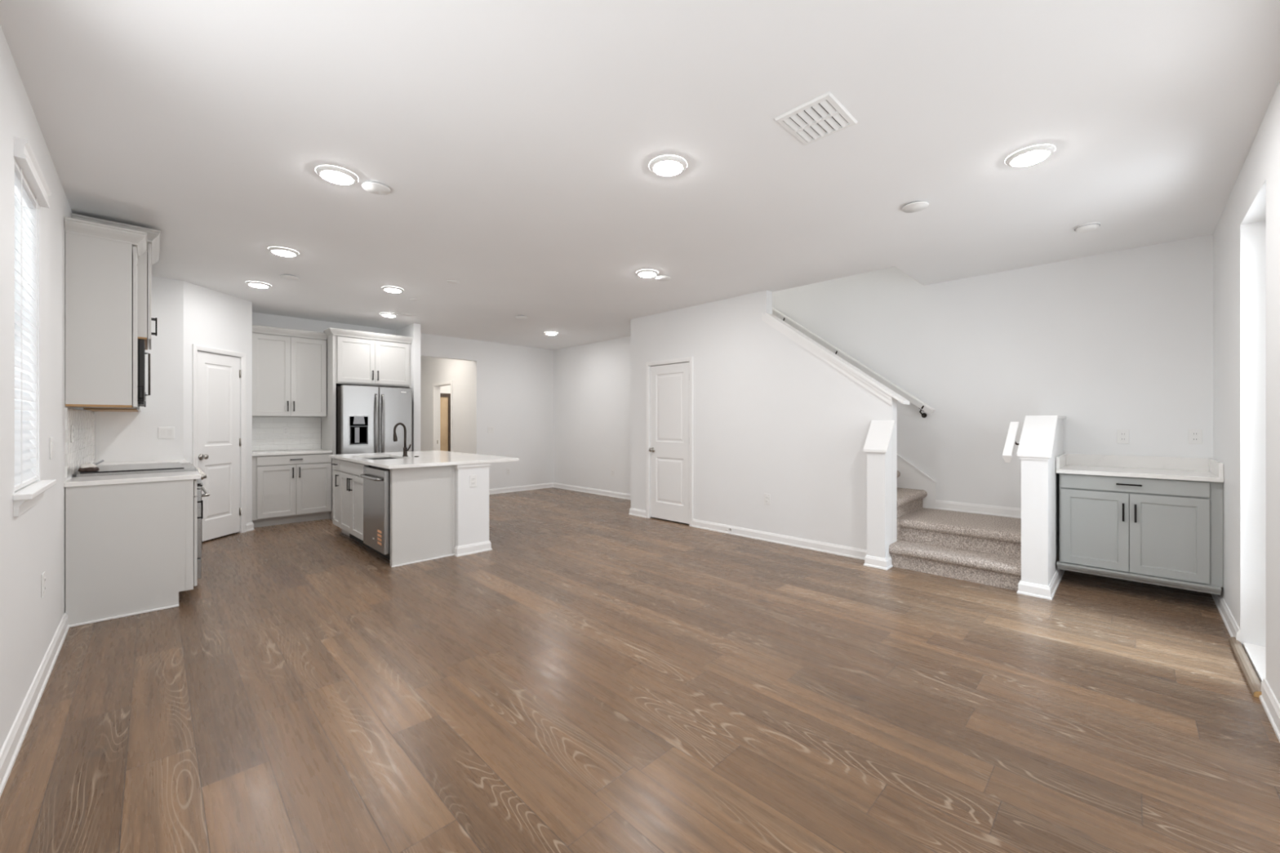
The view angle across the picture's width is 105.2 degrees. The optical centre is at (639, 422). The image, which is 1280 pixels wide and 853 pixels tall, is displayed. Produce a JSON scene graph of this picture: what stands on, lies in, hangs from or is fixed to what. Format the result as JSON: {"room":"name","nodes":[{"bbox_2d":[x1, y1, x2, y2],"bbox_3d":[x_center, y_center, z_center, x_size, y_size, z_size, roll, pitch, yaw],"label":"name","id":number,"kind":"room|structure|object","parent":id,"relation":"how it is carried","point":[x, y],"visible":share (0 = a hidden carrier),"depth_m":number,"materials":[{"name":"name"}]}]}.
{"room":"open-plan living room","nodes":[
{"label":"open-plan living room","id":0,"kind":"room"},
{"bbox_2d":[0,24,93,751],"bbox_3d":[-2.994,-0.080,2.350,0.140,2.740,9.044,0,0,-45],"label":"wall","id":1,"kind":"structure","parent":0,"point":[33,542],"depth_m":2.33,"materials":[{"name":"paint"}]},
{"bbox_2d":[13,137,51,491],"bbox_3d":[-2.732,-0.432,2.176,0.086,1.420,0.642,0,0,-45],"label":"window blind","id":2,"kind":"object","parent":1,"relation":"attached to","point":[32,189],"visible":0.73,"depth_m":2.21,"materials":[{"name":"white plastic"}]},
{"bbox_2d":[0,612,69,797],"bbox_3d":[-1.497,1.243,1.544,0.844,0.093,5.189,0,0,-45],"label":"baseboard","id":3,"kind":"structure","parent":1,"relation":"attached to","point":[9,752],"depth_m":2.12,"materials":[{"name":"paint"}]},
{"bbox_2d":[13,480,56,516],"bbox_3d":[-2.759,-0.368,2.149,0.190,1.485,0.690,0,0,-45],"label":"window sill","id":4,"kind":"structure","parent":1,"relation":"in","point":[24,498],"depth_m":2.07,"materials":[{"name":"paint"}]},
{"bbox_2d":[41,571,45,597],"bbox_3d":[-3.003,0.815,2.464,0.008,0.116,0.072,0,0,-45],"label":"wall outlet","id":5,"kind":"object","parent":1,"relation":"attached to","point":[43,575],"visible":1,"depth_m":2.45,"materials":[{"name":"white plastic"}]},
{"bbox_2d":[49,437,53,458],"bbox_3d":[-3.193,0.138,2.657,0.010,0.116,0.072,0,0,-45],"label":"light switch","id":6,"kind":"object","parent":1,"relation":"attached to","point":[51,442],"visible":1,"depth_m":2.65,"materials":[{"name":"white plastic"}]},
{"bbox_2d":[65,407,94,478],"bbox_3d":[-4.363,0.127,3.832,0.010,0.445,2.093,0,0,-45],"label":"tile backsplash","id":7,"kind":"structure","parent":1,"relation":"attached to","point":[81,451],"depth_m":3.57,"materials":[{"name":"white tile"}]},
{"bbox_2d":[71,425,73,442],"bbox_3d":[-3.782,0.075,3.262,0.008,0.116,0.072,0,0,-45],"label":"wall outlet","id":8,"kind":"object","parent":7,"relation":"attached to","point":[72,426],"visible":1,"depth_m":3.24,"materials":[{"name":"white plastic"}]},
{"bbox_2d":[64,217,147,408],"bbox_3d":[-3.612,-0.695,3.329,0.363,1.180,0.421,0,0,-45],"label":"upper cabinet","id":9,"kind":"object","parent":1,"relation":"attached to","point":[101,260],"visible":1,"depth_m":3.20,"materials":[{"name":"paint"}]},
{"bbox_2d":[83,391,146,412],"bbox_3d":[-4.636,-0.695,4.359,0.363,1.180,0.956,0,0,-45],"label":"upper cabinet","id":10,"kind":"object","parent":1,"relation":"attached to","point":[139,408],"visible":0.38,"depth_m":4.11,"materials":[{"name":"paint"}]},
{"bbox_2d":[71,213,160,350],"bbox_3d":[-4.005,-1.018,3.774,0.433,0.805,0.860,0,0,-45],"label":"upper cabinet","id":11,"kind":"object","parent":1,"relation":"attached to","point":[151,256],"visible":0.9,"depth_m":3.60,"materials":[{"name":"paint"}]},
{"bbox_2d":[137,338,150,406],"bbox_3d":[-4.020,-0.373,3.759,0.366,0.476,0.756,0,0,-45],"label":"microwave","id":12,"kind":"object","parent":11,"relation":"attached to","point":[141,348],"visible":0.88,"depth_m":3.59,"materials":[{"name":"black plastic"}]},
{"bbox_2d":[93,275,183,462],"bbox_3d":[-4.924,-0.080,4.823,0.616,2.740,0.100,0,0,-45],"label":"wall","id":13,"kind":"structure","parent":0,"point":[119,436],"depth_m":4.88,"materials":[{"name":"paint"}]},
{"bbox_2d":[158,426,174,439],"bbox_3d":[-4.755,0.104,4.912,0.118,0.116,0.010,0,0,-45],"label":"light switch","id":14,"kind":"object","parent":13,"relation":"attached to","point":[164,433],"visible":1,"depth_m":4.91,"materials":[{"name":"white plastic"}]},
{"bbox_2d":[183,280,252,533],"bbox_3d":[-4.719,-0.080,5.446,0.100,2.740,0.881,0,0,0],"label":"wall","id":15,"kind":"structure","parent":0,"point":[212,318],"depth_m":5.38,"materials":[{"name":"paint"}]},
{"bbox_2d":[191,344,246,541],"bbox_3d":[-4.663,0.236,5.440,0.107,2.108,0.682,0,0,0],"label":"door","id":16,"kind":"structure","parent":15,"relation":"in","point":[216,442],"depth_m":5.46,"materials":[{"name":"paint"}]},
{"bbox_2d":[246,522,254,531],"bbox_3d":[-4.668,1.243,5.870,0.057,0.093,0.184,0,0,-18],"label":"baseboard","id":17,"kind":"structure","parent":15,"relation":"attached to","point":[250,526],"depth_m":5.84,"materials":[{"name":"paint"}]},
{"bbox_2d":[252,311,553,488],"bbox_3d":[-3.866,-0.080,7.722,6.204,2.740,0.120,0,0,-45],"label":"wall","id":18,"kind":"structure","parent":0,"point":[513,384],"depth_m":9.01,"materials":[{"name":"paint"}]},
{"bbox_2d":[252,416,320,451],"bbox_3d":[-4.840,0.148,6.659,0.843,0.452,0.010,0,0,-45],"label":"tile backsplash","id":19,"kind":"structure","parent":18,"relation":"attached to","point":[304,433],"depth_m":6.67,"materials":[{"name":"white tile"}]},
{"bbox_2d":[282,426,288,435],"bbox_3d":[-4.823,0.115,6.663,0.072,0.116,0.008,0,0,-45],"label":"wall outlet","id":20,"kind":"object","parent":19,"relation":"attached to","point":[285,429],"visible":1,"depth_m":6.66,"materials":[{"name":"white plastic"}]},
{"bbox_2d":[252,324,327,417],"bbox_3d":[-4.690,-0.650,6.525,0.816,1.140,0.409,0,0,-45],"label":"upper cabinet","id":21,"kind":"object","parent":18,"relation":"attached to","point":[289,366],"visible":0.92,"depth_m":6.40,"materials":[{"name":"paint"}]},
{"bbox_2d":[395,323,420,451],"bbox_3d":[-3.533,-0.080,7.447,0.100,2.740,0.740,0,0,-45],"label":"wall","id":22,"kind":"structure","parent":0,"point":[413,330],"depth_m":7.19,"materials":[{"name":"paint"}]},
{"bbox_2d":[397,457,488,546],"bbox_3d":[-2.336,0.848,5.539,0.325,0.884,1.963,0,0,-45],"label":"wall","id":23,"kind":"structure","parent":0,"point":[472,504],"depth_m":4.83,"materials":[{"name":"paint"}]},
{"bbox_2d":[453,462,491,469],"bbox_3d":[-1.694,0.429,4.894,0.353,0.046,0.172,0,0,-45],"label":"trim","id":24,"kind":"structure","parent":23,"relation":"attached to","point":[482,464],"depth_m":4.82,"materials":[{"name":"paint"}]},
{"bbox_2d":[453,540,492,556],"bbox_3d":[-2.328,1.243,5.531,0.369,0.093,1.985,0,0,-45],"label":"baseboard","id":25,"kind":"structure","parent":23,"relation":"attached to","point":[467,549],"depth_m":4.82,"materials":[{"name":"paint"}]},
{"bbox_2d":[469,475,476,487],"bbox_3d":[-1.647,0.578,4.833,0.072,0.116,0.008,0,0,-45],"label":"wall outlet","id":26,"kind":"object","parent":23,"relation":"attached to","point":[473,478],"visible":1,"depth_m":4.83,"materials":[{"name":"white plastic"}]},
{"bbox_2d":[440,385,450,393],"bbox_3d":[-3.300,-0.080,10.515,1.840,2.740,3.040,0,0,-45],"label":"wall","id":27,"kind":"structure","parent":0,"point":[443,389],"depth_m":11.32,"materials":[{"name":"paint"}]},
{"bbox_2d":[420,356,473,453],"bbox_3d":[-3.995,-0.080,9.823,0.120,2.740,3.040,0,0,-45],"label":"wall","id":28,"kind":"structure","parent":0,"point":[433,370],"depth_m":9.33,"materials":[{"name":"paint"}]},
{"bbox_2d":[432,380,453,451],"bbox_3d":[-3.862,0.245,9.645,0.093,2.090,0.920,0,0,-45],"label":"trim","id":29,"kind":"structure","parent":28,"relation":"attached to","point":[451,382],"depth_m":9.31,"materials":[{"name":"paint"}]},
{"bbox_2d":[440,393,450,451],"bbox_3d":[-4.436,0.320,10.803,0.557,1.940,0.030,0,0,-45],"label":"framed panel","id":30,"kind":"object","parent":28,"relation":"in","point":[445,398],"visible":0.2,"depth_m":10.90,"materials":[{"name":"brown wood"}]},
{"bbox_2d":[553,336,631,493],"bbox_3d":[-0.610,-0.080,8.748,0.140,2.740,3.340,0,0,-45],"label":"wall","id":31,"kind":"structure","parent":0,"point":[592,382],"depth_m":8.89,"materials":[{"name":"paint"}]},
{"bbox_2d":[0,487,1279,852],"bbox_3d":[-1.819,1.350,5.866,7.100,0.120,12.120,0,0,-45],"label":"floor","id":32,"kind":"structure","parent":0,"point":[601,677],"depth_m":2.17,"materials":[{"name":"brown wood"}]},
{"bbox_2d":[65,479,203,627],"bbox_3d":[-3.515,0.848,3.438,0.649,0.884,0.407,0,0,-45],"label":"base cabinet","id":33,"kind":"object","parent":32,"relation":"on","point":[131,548],"visible":0.88,"depth_m":3.26,"materials":[{"name":"paint"}]},
{"bbox_2d":[64,471,200,487],"bbox_3d":[-3.522,0.390,3.432,0.639,0.030,0.405,0,0,-45],"label":"countertop","id":34,"kind":"structure","parent":33,"relation":"on","point":[173,476],"depth_m":3.33,"materials":[{"name":"stone"}]},
{"bbox_2d":[75,462,209,578],"bbox_3d":[-3.901,0.817,3.881,0.695,0.945,0.759,0,0,-45],"label":"range","id":35,"kind":"object","parent":32,"relation":"on","point":[151,468],"visible":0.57,"depth_m":3.81,"materials":[{"name":"silver metal"}]},
{"bbox_2d":[77,459,104,471],"bbox_3d":[-3.881,0.304,3.460,0.125,0.079,0.083,0,0,-45],"label":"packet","id":36,"kind":"object","parent":35,"relation":"on","point":[87,467],"visible":1,"depth_m":3.43,"materials":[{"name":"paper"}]},
{"bbox_2d":[80,462,184,473],"bbox_3d":[-3.949,0.349,3.833,0.529,0.008,0.755,0,0,-45],"label":"cooktop","id":37,"kind":"object","parent":35,"relation":"in","point":[151,468],"depth_m":3.71,"materials":[{"name":"black glass"}]},
{"bbox_2d":[252,453,331,527],"bbox_3d":[-4.608,0.848,6.431,0.837,0.884,0.655,0,0,-45],"label":"base cabinet","id":38,"kind":"object","parent":32,"relation":"on","point":[286,488],"visible":0.98,"depth_m":6.21,"materials":[{"name":"paint"}]},
{"bbox_2d":[252,448,332,456],"bbox_3d":[-4.614,0.390,6.433,0.843,0.030,0.628,0,0,-45],"label":"countertop","id":39,"kind":"structure","parent":38,"relation":"on","point":[310,451],"depth_m":6.28,"materials":[{"name":"stone"}]},
{"bbox_2d":[339,459,374,551],"bbox_3d":[-2.837,0.848,5.349,0.634,0.884,0.885,0,0,-45],"label":"base cabinet","id":40,"kind":"object","parent":32,"relation":"on","point":[351,484],"visible":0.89,"depth_m":5.13,"materials":[{"name":"paint"}]},
{"bbox_2d":[328,450,519,469],"bbox_3d":[-2.451,0.390,5.436,1.287,0.030,2.038,0,0,-45],"label":"countertop","id":41,"kind":"structure","parent":40,"relation":"on","point":[426,458],"depth_m":5.07,"materials":[{"name":"stone"}]},
{"bbox_2d":[366,457,397,466],"bbox_3d":[-2.813,0.508,5.334,0.398,0.204,0.738,0,0,-45],"label":"sink","id":42,"kind":"object","parent":41,"relation":"in","point":[384,458],"visible":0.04,"depth_m":5.65,"materials":[{"name":"silver metal"}]},
{"bbox_2d":[393,422,411,456],"bbox_3d":[-2.625,0.187,5.378,0.176,0.375,0.110,0,0,-45],"label":"faucet","id":43,"kind":"object","parent":41,"relation":"on","point":[395,438],"visible":1,"depth_m":5.41,"materials":[{"name":"black metal"}]},
{"bbox_2d":[331,457,392,536],"bbox_3d":[-3.263,0.848,5.776,0.634,0.884,0.320,0,0,-45],"label":"base cabinet","id":44,"kind":"object","parent":32,"relation":"on","point":[335,462],"visible":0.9,"depth_m":5.59,"materials":[{"name":"paint"}]},
{"bbox_2d":[320,327,413,519],"bbox_3d":[-3.953,0.020,7.048,1.052,2.540,0.709,0,0,-45],"label":"tall cabinet","id":45,"kind":"object","parent":32,"relation":"on","point":[353,357],"visible":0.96,"depth_m":6.76,"materials":[{"name":"paint"}]},
{"bbox_2d":[336,384,412,454],"bbox_3d":[-3.837,0.382,6.968,0.885,1.755,0.870,0,0,-45],"label":"refrigerator","id":46,"kind":"object","parent":32,"relation":"on","point":[367,416],"visible":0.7,"depth_m":6.64,"materials":[{"name":"grey metal"}]},
{"bbox_2d":[360,465,390,559],"bbox_3d":[-2.319,0.856,4.792,0.645,0.868,0.625,0,0,-45],"label":"dishwasher","id":47,"kind":"object","parent":32,"relation":"on","point":[376,480],"visible":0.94,"depth_m":4.53,"materials":[{"name":"silver metal"}]},
{"bbox_2d":[390,465,455,567],"bbox_3d":[-2.022,0.848,4.578,0.582,0.884,0.067,0,0,-45],"label":"end panel","id":48,"kind":"object","parent":32,"relation":"on","point":[423,499],"visible":0.92,"depth_m":4.54,"materials":[{"name":"paint"}]},
{"bbox_2d":[863,420,894,558],"bbox_3d":[2.162,0.634,4.421,0.207,1.312,0.198,0,0,-45],"label":"newel post","id":49,"kind":"object","parent":32,"relation":"on","point":[878,443],"visible":0.95,"depth_m":4.37,"materials":[{"name":"paint"}]},
{"bbox_2d":[888,453,1021,591],"bbox_3d":[1.826,-0.106,5.563,1.122,2.792,4.123,0,0,-45],"label":"staircase","id":50,"kind":"structure","parent":32,"relation":"on","point":[976,548],"depth_m":4.27,"materials":[{"name":"carpet"}]},
{"bbox_2d":[1017,415,1066,586],"bbox_3d":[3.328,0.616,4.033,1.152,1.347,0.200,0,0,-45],"label":"newel post","id":51,"kind":"object","parent":32,"relation":"on","point":[1041,441],"visible":0.97,"depth_m":3.67,"materials":[{"name":"paint"}]},
{"bbox_2d":[1001,422,1019,462],"bbox_3d":[2.972,0.150,3.878,0.395,0.314,0.122,0,0,-45],"label":"handrail","id":52,"kind":"object","parent":51,"relation":"attached to","point":[1011,435],"visible":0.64,"depth_m":3.86,"materials":[{"name":"paint"}]},
{"bbox_2d":[1056,473,1222,595],"bbox_3d":[3.871,0.848,3.840,0.652,0.884,0.864,0,0,-45],"label":"base cabinet","id":53,"kind":"object","parent":32,"relation":"on","point":[1164,532],"visible":0.98,"depth_m":3.60,"materials":[{"name":"grey wood"}]},
{"bbox_2d":[1055,453,1223,482],"bbox_3d":[3.870,0.340,3.844,0.649,0.130,0.870,0,0,-45],"label":"countertop","id":54,"kind":"structure","parent":53,"relation":"on","point":[1202,469],"depth_m":3.89,"materials":[{"name":"stone"}]},
{"bbox_2d":[1228,636,1261,697],"bbox_3d":[3.196,1.274,2.579,0.826,0.032,0.045,0,0,-45],"label":"wood strip","id":55,"kind":"object","parent":32,"relation":"on","point":[1254,683],"visible":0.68,"depth_m":2.52,"materials":[{"name":"beige wood"}]},
{"bbox_3d":[-4.535,0.848,4.462,0.649,0.884,0.953,0,0,-45],"label":"base cabinet","id":56,"kind":"object","parent":32,"relation":"on","visible":0},
{"bbox_2d":[93,459,189,465],"bbox_3d":[-4.542,0.390,4.456,0.639,0.030,0.955,0,0,-45],"label":"countertop","id":57,"kind":"structure","parent":56,"relation":"on","point":[166,460],"depth_m":4.61,"materials":[{"name":"stone"}]},
{"bbox_2d":[0,0,1279,350],"bbox_3d":[-0.711,-1.589,4.541,6.600,0.322,8.840,0,0,-45],"label":"ceiling","id":58,"kind":"structure","parent":0,"point":[513,143],"depth_m":2.51,"materials":[{"name":"paint"}]},
{"bbox_2d":[245,281,271,288],"bbox_3d":[-3.994,-1.436,5.124,0.214,0.026,0.214,0,0,-45],"label":"recessed light","id":59,"kind":"object","parent":58,"relation":"in","point":[255,284],"visible":1,"depth_m":5.08,"materials":[{"name":"white plastic"}]},
{"bbox_2d":[267,246,298,257],"bbox_3d":[-3.014,-1.436,4.140,0.214,0.026,0.214,0,0,-45],"label":"recessed light","id":60,"kind":"object","parent":58,"relation":"in","point":[282,251],"visible":1,"depth_m":4.10,"materials":[{"name":"white plastic"}]},
{"bbox_2d":[315,165,358,185],"bbox_3d":[-1.772,-1.436,2.864,0.214,0.026,0.214,0,0,-45],"label":"recessed light","id":61,"kind":"object","parent":58,"relation":"in","point":[335,175],"visible":1,"depth_m":2.83,"materials":[{"name":"white plastic"}]},
{"bbox_2d":[379,312,397,317],"bbox_3d":[-3.370,-1.436,6.562,0.214,0.026,0.214,0,0,-45],"label":"recessed light","id":62,"kind":"object","parent":58,"relation":"in","point":[384,314],"visible":0.99,"depth_m":6.51,"materials":[{"name":"white"}]},
{"bbox_2d":[382,286,404,293],"bbox_3d":[-2.681,-1.436,5.306,0.214,0.026,0.214,0,0,-45],"label":"recessed light","id":63,"kind":"object","parent":58,"relation":"in","point":[390,289],"visible":1,"depth_m":5.26,"materials":[{"name":"white plastic"}]},
{"bbox_2d":[391,311,415,316],"bbox_3d":[-3.147,-1.442,6.505,0.260,0.016,0.140,0,0,-45],"label":"ceiling vent","id":64,"kind":"object","parent":58,"relation":"in","point":[394,312],"visible":1,"depth_m":6.47,"materials":[{"name":"white plastic"}]},
{"bbox_2d":[408,297,419,301],"bbox_3d":[-2.653,-1.445,5.753,0.120,0.010,0.120,0,0,-45],"label":"cover plate","id":65,"kind":"object","parent":58,"relation":"attached to","point":[410,299],"visible":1,"depth_m":5.74,"materials":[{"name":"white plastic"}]},
{"bbox_2d":[446,280,458,284],"bbox_3d":[-1.926,-1.445,5.035,0.120,0.010,0.120,0,0,-45],"label":"cover plate","id":66,"kind":"object","parent":58,"relation":"attached to","point":[452,282],"visible":1,"depth_m":5.01,"materials":[{"name":"white plastic"}]},
{"bbox_2d":[544,331,557,335],"bbox_3d":[-1.436,-1.436,7.908,0.214,0.026,0.214,0,0,-45],"label":"recessed light","id":67,"kind":"object","parent":58,"relation":"in","point":[551,333],"visible":1,"depth_m":7.85,"materials":[{"name":"white"}]},
{"bbox_2d":[635,269,657,277],"bbox_3d":[0.070,-1.436,4.739,0.214,0.026,0.214,0,0,-45],"label":"recessed light","id":68,"kind":"object","parent":58,"relation":"in","point":[645,273],"visible":1,"depth_m":4.69,"materials":[{"name":"white plastic"}]},
{"bbox_2d":[648,155,687,176],"bbox_3d":[0.158,-1.436,2.761,0.214,0.026,0.214,0,0,-45],"label":"recessed light","id":69,"kind":"object","parent":58,"relation":"in","point":[668,165],"visible":1,"depth_m":2.72,"materials":[{"name":"white plastic"}]},
{"bbox_2d":[773,91,857,145],"bbox_3d":[0.845,-1.442,2.344,0.310,0.016,0.270,0,0,-45],"label":"ceiling vent","id":70,"kind":"object","parent":58,"relation":"in","point":[823,116],"visible":1,"depth_m":2.32,"materials":[{"name":"white plastic"}]},
{"bbox_2d":[1004,144,1055,167],"bbox_3d":[2.117,-1.436,2.658,0.214,0.026,0.214,0,0,-45],"label":"recessed light","id":71,"kind":"object","parent":58,"relation":"in","point":[1029,156],"visible":1,"depth_m":2.62,"materials":[{"name":"white plastic"}]},
{"bbox_2d":[1074,222,1100,232],"bbox_3d":[3.293,-1.431,3.603,0.142,0.036,0.142,0,0,-45],"label":"smoke detector","id":72,"kind":"object","parent":58,"relation":"attached to","point":[1087,227],"visible":1,"depth_m":3.57,"materials":[{"name":"white plastic"}]},
{"bbox_2d":[631,289,897,550],"bbox_3d":[1.123,-0.080,5.697,0.120,2.740,3.430,0,0,-45],"label":"wall","id":73,"kind":"structure","parent":0,"point":[771,416],"depth_m":5.39,"materials":[{"name":"paint"}]},
{"bbox_2d":[488,482,645,517],"bbox_3d":[-1.417,1.243,8.289,1.652,0.093,4.452,0,0,-45],"label":"baseboard","id":74,"kind":"structure","parent":73,"relation":"attached to","point":[634,512],"depth_m":8.97,"materials":[{"name":"paint"}]},
{"bbox_2d":[645,356,693,526],"bbox_3d":[0.370,0.236,6.358,0.107,2.108,0.807,0,0,-45],"label":"door","id":75,"kind":"structure","parent":73,"relation":"in","point":[671,450],"depth_m":6.38,"materials":[{"name":"paint"}]},
{"bbox_2d":[764,493,769,504],"bbox_3d":[1.386,0.835,5.341,0.008,0.116,0.072,0,0,-45],"label":"wall outlet","id":76,"kind":"object","parent":73,"relation":"attached to","point":[766,496],"visible":1,"depth_m":5.34,"materials":[{"name":"white plastic"}]},
{"bbox_2d":[692,519,893,569],"bbox_3d":[1.409,1.243,5.178,0.207,0.093,2.334,0,0,-45],"label":"baseboard","id":77,"kind":"structure","parent":73,"relation":"attached to","point":[869,561],"depth_m":5.04,"materials":[{"name":"paint"}]},
{"bbox_2d":[761,311,909,405],"bbox_3d":[1.897,-0.681,4.919,0.180,1.059,1.436,0,0,-45],"label":"trim","id":78,"kind":"structure","parent":73,"relation":"attached to","point":[870,384],"depth_m":4.81,"materials":[{"name":"paint"}]},
{"bbox_2d":[772,234,1213,508],"bbox_3d":[2.574,-1.460,5.706,0.140,5.500,5.744,0,0,-45],"label":"wall","id":79,"kind":"structure","parent":0,"point":[1106,343],"depth_m":4.56,"materials":[{"name":"paint"}]},
{"bbox_2d":[772,307,935,417],"bbox_3d":[2.219,-0.934,5.874,0.126,1.766,2.345,0,0,-45],"label":"handrail","id":80,"kind":"object","parent":79,"relation":"attached to","point":[917,402],"visible":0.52,"depth_m":5.54,"materials":[{"name":"paint"}]},
{"bbox_2d":[935,499,1021,518],"bbox_3d":[3.373,0.851,4.788,0.022,0.093,0.846,0,0,-45],"label":"baseboard","id":81,"kind":"structure","parent":79,"relation":"attached to","point":[1002,511],"depth_m":4.81,"materials":[{"name":"paint"}]},
{"bbox_2d":[1116,429,1128,444],"bbox_3d":[4.058,0.118,4.109,0.008,0.116,0.072,0,0,-45],"label":"wall outlet","id":82,"kind":"object","parent":79,"relation":"attached to","point":[1122,435],"visible":1,"depth_m":4.11,"materials":[{"name":"white plastic"}]},
{"bbox_2d":[1188,429,1202,444],"bbox_3d":[4.341,0.110,3.825,0.008,0.116,0.072,0,0,-45],"label":"wall outlet","id":83,"kind":"object","parent":79,"relation":"attached to","point":[1195,436],"visible":1,"depth_m":3.82,"materials":[{"name":"white plastic"}]},
{"bbox_2d":[1191,431,1198,435],"bbox_3d":[4.340,0.088,3.824,0.004,0.028,0.032,0,0,-45],"label":"receptacle","id":84,"kind":"object","parent":83,"relation":"attached to","point":[1193,433],"depth_m":3.82,"materials":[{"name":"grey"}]},
{"bbox_2d":[1191,437,1198,441],"bbox_3d":[4.340,0.131,3.824,0.004,0.028,0.032,0,0,-45],"label":"receptacle","id":85,"kind":"object","parent":83,"relation":"attached to","point":[1193,439],"depth_m":3.82,"materials":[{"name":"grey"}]},
{"bbox_2d":[1213,80,1279,704],"bbox_3d":[2.292,-0.080,1.514,6.454,2.740,0.200,0,0,-45],"label":"wall","id":86,"kind":"structure","parent":0,"point":[1246,233],"depth_m":2.79,"materials":[{"name":"paint"}]},
{"bbox_2d":[1016,568,1239,641],"bbox_3d":[3.566,1.243,3.668,1.330,0.093,1.056,0,0,-45],"label":"baseboard","id":87,"kind":"structure","parent":86,"relation":"attached to","point":[1046,592],"depth_m":3.59,"materials":[{"name":"paint"}]},
{"bbox_2d":[1242,642,1266,682],"bbox_3d":[3.271,0.075,2.484,0.760,2.430,0.191,0,0,-45],"label":"door","id":88,"kind":"structure","parent":86,"relation":"in","point":[1256,654],"depth_m":2.63,"materials":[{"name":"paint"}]},
{"bbox_2d":[1258,678,1279,742],"bbox_3d":[2.676,1.243,2.053,0.690,0.093,0.022,0,0,-45],"label":"baseboard","id":89,"kind":"structure","parent":86,"relation":"attached to","point":[1269,702],"depth_m":2.14,"materials":[{"name":"paint"}]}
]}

